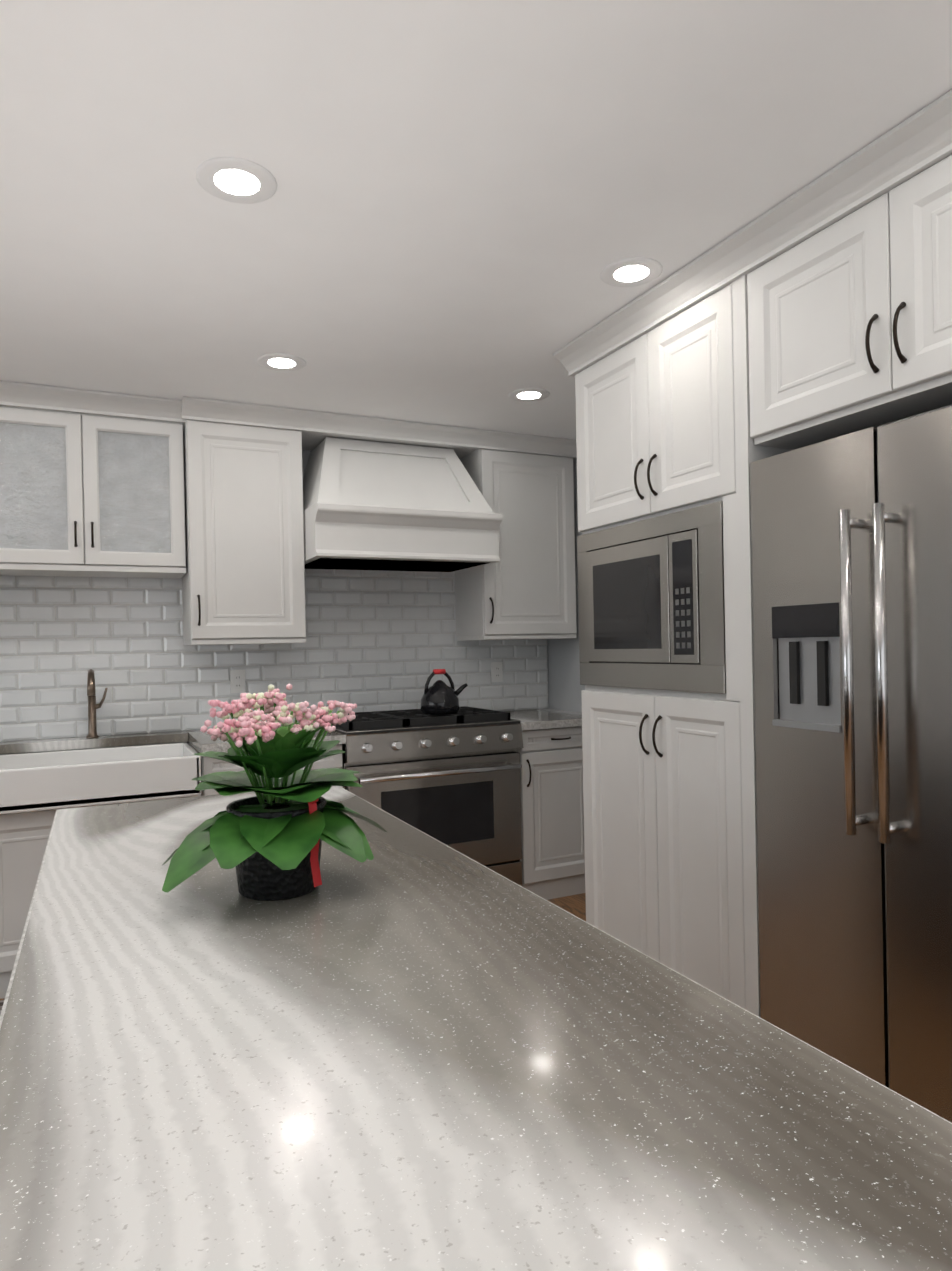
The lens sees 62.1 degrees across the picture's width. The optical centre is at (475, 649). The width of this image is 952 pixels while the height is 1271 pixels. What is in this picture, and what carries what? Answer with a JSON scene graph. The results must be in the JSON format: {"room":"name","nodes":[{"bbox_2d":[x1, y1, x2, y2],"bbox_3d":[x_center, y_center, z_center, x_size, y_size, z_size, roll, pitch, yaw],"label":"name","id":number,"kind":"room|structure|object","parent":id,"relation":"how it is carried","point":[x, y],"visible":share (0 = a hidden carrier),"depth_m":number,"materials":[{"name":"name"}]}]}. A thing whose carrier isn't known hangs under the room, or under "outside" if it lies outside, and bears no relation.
{"room":"kitchen","nodes":[
{"label":"kitchen","id":0,"kind":"room"},
{"bbox_2d":[0,450,548,754],"bbox_3d":[-2.345,0.128,3.451,6.300,2.400,0.100,-1,0,-25],"label":"wall","id":1,"kind":"structure","parent":0,"point":[305,455],"depth_m":3.83,"materials":[{"name":"grey paint"}]},
{"bbox_2d":[230,670,245,692],"bbox_3d":[-1.183,0.158,3.932,0.072,0.115,0.008,-1,0,-25],"label":"electrical outlet","id":2,"kind":"object","parent":1,"relation":"attached to","point":[237,681],"visible":0.98,"depth_m":3.93,"materials":[{"name":"white plastic"}]},
{"bbox_2d":[168,397,307,644],"bbox_3d":[-1.130,-0.573,3.767,0.538,1.048,0.378,-1,0,-25],"label":"upper cabinet","id":3,"kind":"object","parent":1,"relation":"attached to","point":[205,501],"depth_m":3.59,"materials":[{"name":"paint"}]},
{"bbox_2d":[0,569,548,741],"bbox_3d":[-1.465,-0.050,3.810,4.186,0.884,0.010,-1,0,-25],"label":"backsplash","id":4,"kind":"structure","parent":1,"relation":"attached to","point":[377,640],"depth_m":3.88,"materials":[{"name":"tile"}]},
{"bbox_2d":[303,437,502,571],"bbox_3d":[-0.418,-0.731,3.977,0.922,0.610,0.613,-1,0,-25],"label":"range hood","id":5,"kind":"object","parent":1,"relation":"attached to","point":[372,505],"visible":0.88,"depth_m":3.81,"materials":[{"name":"paint"}]},
{"bbox_2d":[491,662,502,681],"bbox_3d":[0.121,0.128,4.554,0.072,0.115,0.008,-1,0,-25],"label":"electrical outlet","id":6,"kind":"object","parent":1,"relation":"attached to","point":[496,672],"visible":1,"depth_m":4.55,"materials":[{"name":"white plastic"}]},
{"bbox_2d":[452,429,576,640],"bbox_3d":[0.211,-0.604,4.406,0.565,1.048,0.378,-1,0,-25],"label":"upper cabinet","id":7,"kind":"object","parent":1,"relation":"attached to","point":[531,590],"depth_m":4.24,"materials":[{"name":"paint"}]},
{"bbox_2d":[0,893,585,999],"bbox_3d":[-0.953,1.343,0.591,6.300,0.060,6.450,-1,0,-25],"label":"floor","id":8,"kind":"structure","parent":0,"point":[575,905],"depth_m":3.94,"materials":[{"name":"brown wood"}]},
{"bbox_2d":[0,1000,3,1013],"bbox_3d":[-1.333,1.305,2.896,1.000,0.008,0.498,-1,0,-25],"label":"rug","id":9,"kind":"object","parent":8,"relation":"on","point":[1,1003],"depth_m":2.92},
{"bbox_2d":[2,827,51,1009],"bbox_3d":[-0.234,0.859,1.052,0.664,0.870,2.240,-1,0,-25],"label":"kitchen island","id":10,"kind":"object","parent":8,"relation":"on","point":[51,827],"depth_m":1.15,"materials":[{"name":"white wood"}]},
{"bbox_2d":[0,786,951,1270],"bbox_3d":[-0.216,0.402,1.047,0.693,0.040,2.330,-1,0,-25],"label":"island countertop","id":11,"kind":"structure","parent":10,"relation":"on","point":[417,1058],"depth_m":0.67,"materials":[{"name":"grey stone"}]},
{"bbox_2d":[162,683,386,900],"bbox_3d":[-0.315,0.217,1.261,0.361,0.327,0.358,-1,0,-25],"label":"potted plant","id":12,"kind":"object","parent":11,"relation":"on","point":[276,830],"visible":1,"depth_m":1.21,"materials":[{"name":"green plant"}]},
{"bbox_2d":[0,795,200,998],"bbox_3d":[-1.631,0.961,3.367,0.832,0.703,0.654,-1,0,-25],"label":"base cabinet","id":13,"kind":"object","parent":8,"relation":"on","point":[24,836],"visible":0.02,"depth_m":3.00,"materials":[{"name":"paint"}]},
{"bbox_2d":[187,741,342,795],"bbox_3d":[-0.982,0.862,3.677,0.600,0.871,0.654,-1,0,-25],"label":"base cabinet","id":14,"kind":"object","parent":8,"relation":"on","point":[209,765],"visible":0.04,"depth_m":3.34,"materials":[{"name":"paint"}]},
{"bbox_2d":[319,706,523,885],"bbox_3d":[-0.287,0.802,3.967,0.890,0.961,0.693,-1,0,-25],"label":"range","id":15,"kind":"object","parent":8,"relation":"on","point":[453,781],"visible":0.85,"depth_m":3.76,"materials":[{"name":"metal"}]},
{"bbox_2d":[420,669,467,714],"bbox_3d":[-0.157,0.207,3.973,0.252,0.221,0.196,-1,0,-25],"label":"kettle","id":16,"kind":"object","parent":15,"relation":"on","point":[439,697],"visible":1,"depth_m":3.90,"materials":[{"name":"black metal"}]},
{"bbox_2d":[518,726,584,899],"bbox_3d":[0.314,0.833,4.295,0.464,0.871,0.654,-1,0,-25],"label":"base cabinet","id":17,"kind":"object","parent":8,"relation":"on","point":[552,821],"visible":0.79,"depth_m":4.02,"materials":[{"name":"paint"}]},
{"bbox_2d":[569,262,780,1017],"bbox_3d":[0.930,0.097,2.784,0.758,2.331,0.882,-1,0,-25],"label":"tall cabinet","id":18,"kind":"object","parent":8,"relation":"on","point":[662,409],"depth_m":2.51,"materials":[{"name":"paint"}]},
{"bbox_2d":[577,501,725,693],"bbox_3d":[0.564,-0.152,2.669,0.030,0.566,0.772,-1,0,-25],"label":"microwave","id":19,"kind":"object","parent":18,"relation":"in","point":[651,606],"visible":0.96,"depth_m":2.59,"materials":[{"name":"metal"}]},
{"bbox_2d":[750,404,951,1122],"bbox_3d":[1.280,0.363,1.955,0.794,1.791,0.898,-1,0,-25],"label":"refrigerator","id":20,"kind":"object","parent":8,"relation":"on","point":[851,537],"visible":0.83,"depth_m":1.90,"materials":[{"name":"metal"}]},
{"bbox_2d":[0,0,951,439],"bbox_3d":[-1.004,-1.117,0.579,6.300,0.060,6.450,-1,0,-25],"label":"ceiling","id":21,"kind":"structure","parent":0,"point":[456,212],"depth_m":1.83,"materials":[{"name":"paint"}]},
{"bbox_2d":[196,157,276,203],"bbox_3d":[-0.561,-1.099,1.859,0.184,0.006,0.184,-1,0,-25],"label":"recessed light","id":22,"kind":"object","parent":21,"relation":"in","point":[236,185],"visible":1,"depth_m":1.85,"materials":[{"name":"white"}]},
{"bbox_2d":[257,353,305,370],"bbox_3d":[-0.745,-1.100,3.034,0.184,0.006,0.184,-1,0,-25],"label":"recessed light","id":23,"kind":"object","parent":21,"relation":"in","point":[288,362],"visible":1,"depth_m":3.02,"materials":[{"name":"white"}]},
{"bbox_2d":[508,388,549,401],"bbox_3d":[0.234,-1.123,3.490,0.184,0.006,0.184,-1,0,-25],"label":"recessed light","id":24,"kind":"object","parent":21,"relation":"in","point":[532,394],"visible":1,"depth_m":3.48,"materials":[{"name":"white"}]},
{"bbox_2d":[600,257,662,286],"bbox_3d":[0.463,-1.122,2.359,0.184,0.006,0.184,-1,0,-25],"label":"recessed light","id":25,"kind":"object","parent":21,"relation":"in","point":[629,275],"visible":1,"depth_m":2.35,"materials":[{"name":"white"}]},
{"bbox_2d":[547,458,584,712],"bbox_3d":[1.840,0.049,1.874,0.100,2.400,6.350,-1,0,-25],"label":"wall","id":26,"kind":"structure","parent":0,"point":[565,688],"depth_m":4.51,"materials":[{"name":"grey paint"}]},
{"bbox_2d":[745,138,951,453],"bbox_3d":[1.300,-0.829,1.963,0.758,0.486,0.923,-1,0,-25],"label":"upper cabinet","id":27,"kind":"object","parent":26,"relation":"attached to","point":[817,310],"depth_m":1.91,"materials":[{"name":"paint"}]},
{"bbox_3d":[-2.890,0.906,2.767,0.691,0.871,0.655,-1,0,-25],"label":"base cabinet","id":28,"kind":"object","parent":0,"visible":0},
{"bbox_2d":[0,709,581,753],"bbox_3d":[-1.320,0.413,3.522,4.196,0.040,0.647,-1,0,-25],"label":"countertop","id":29,"kind":"structure","parent":28,"relation":"on","point":[200,741],"depth_m":3.61,"materials":[{"name":"stone"}]},
{"bbox_2d":[86,669,107,737],"bbox_3d":[-1.697,0.243,3.540,0.094,0.313,0.199,-1,0,-25],"label":"faucet","id":30,"kind":"object","parent":29,"relation":"on","point":[93,706],"visible":1,"depth_m":3.58,"materials":[{"name":"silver metal"}]},
{"bbox_2d":[0,743,200,813],"bbox_3d":[-1.608,0.524,3.298,0.820,0.164,0.537,-1,0,-25],"label":"sink","id":31,"kind":"object","parent":29,"relation":"in","point":[37,781],"visible":0.98,"depth_m":3.12,"materials":[{"name":"ceramic"}]}
]}

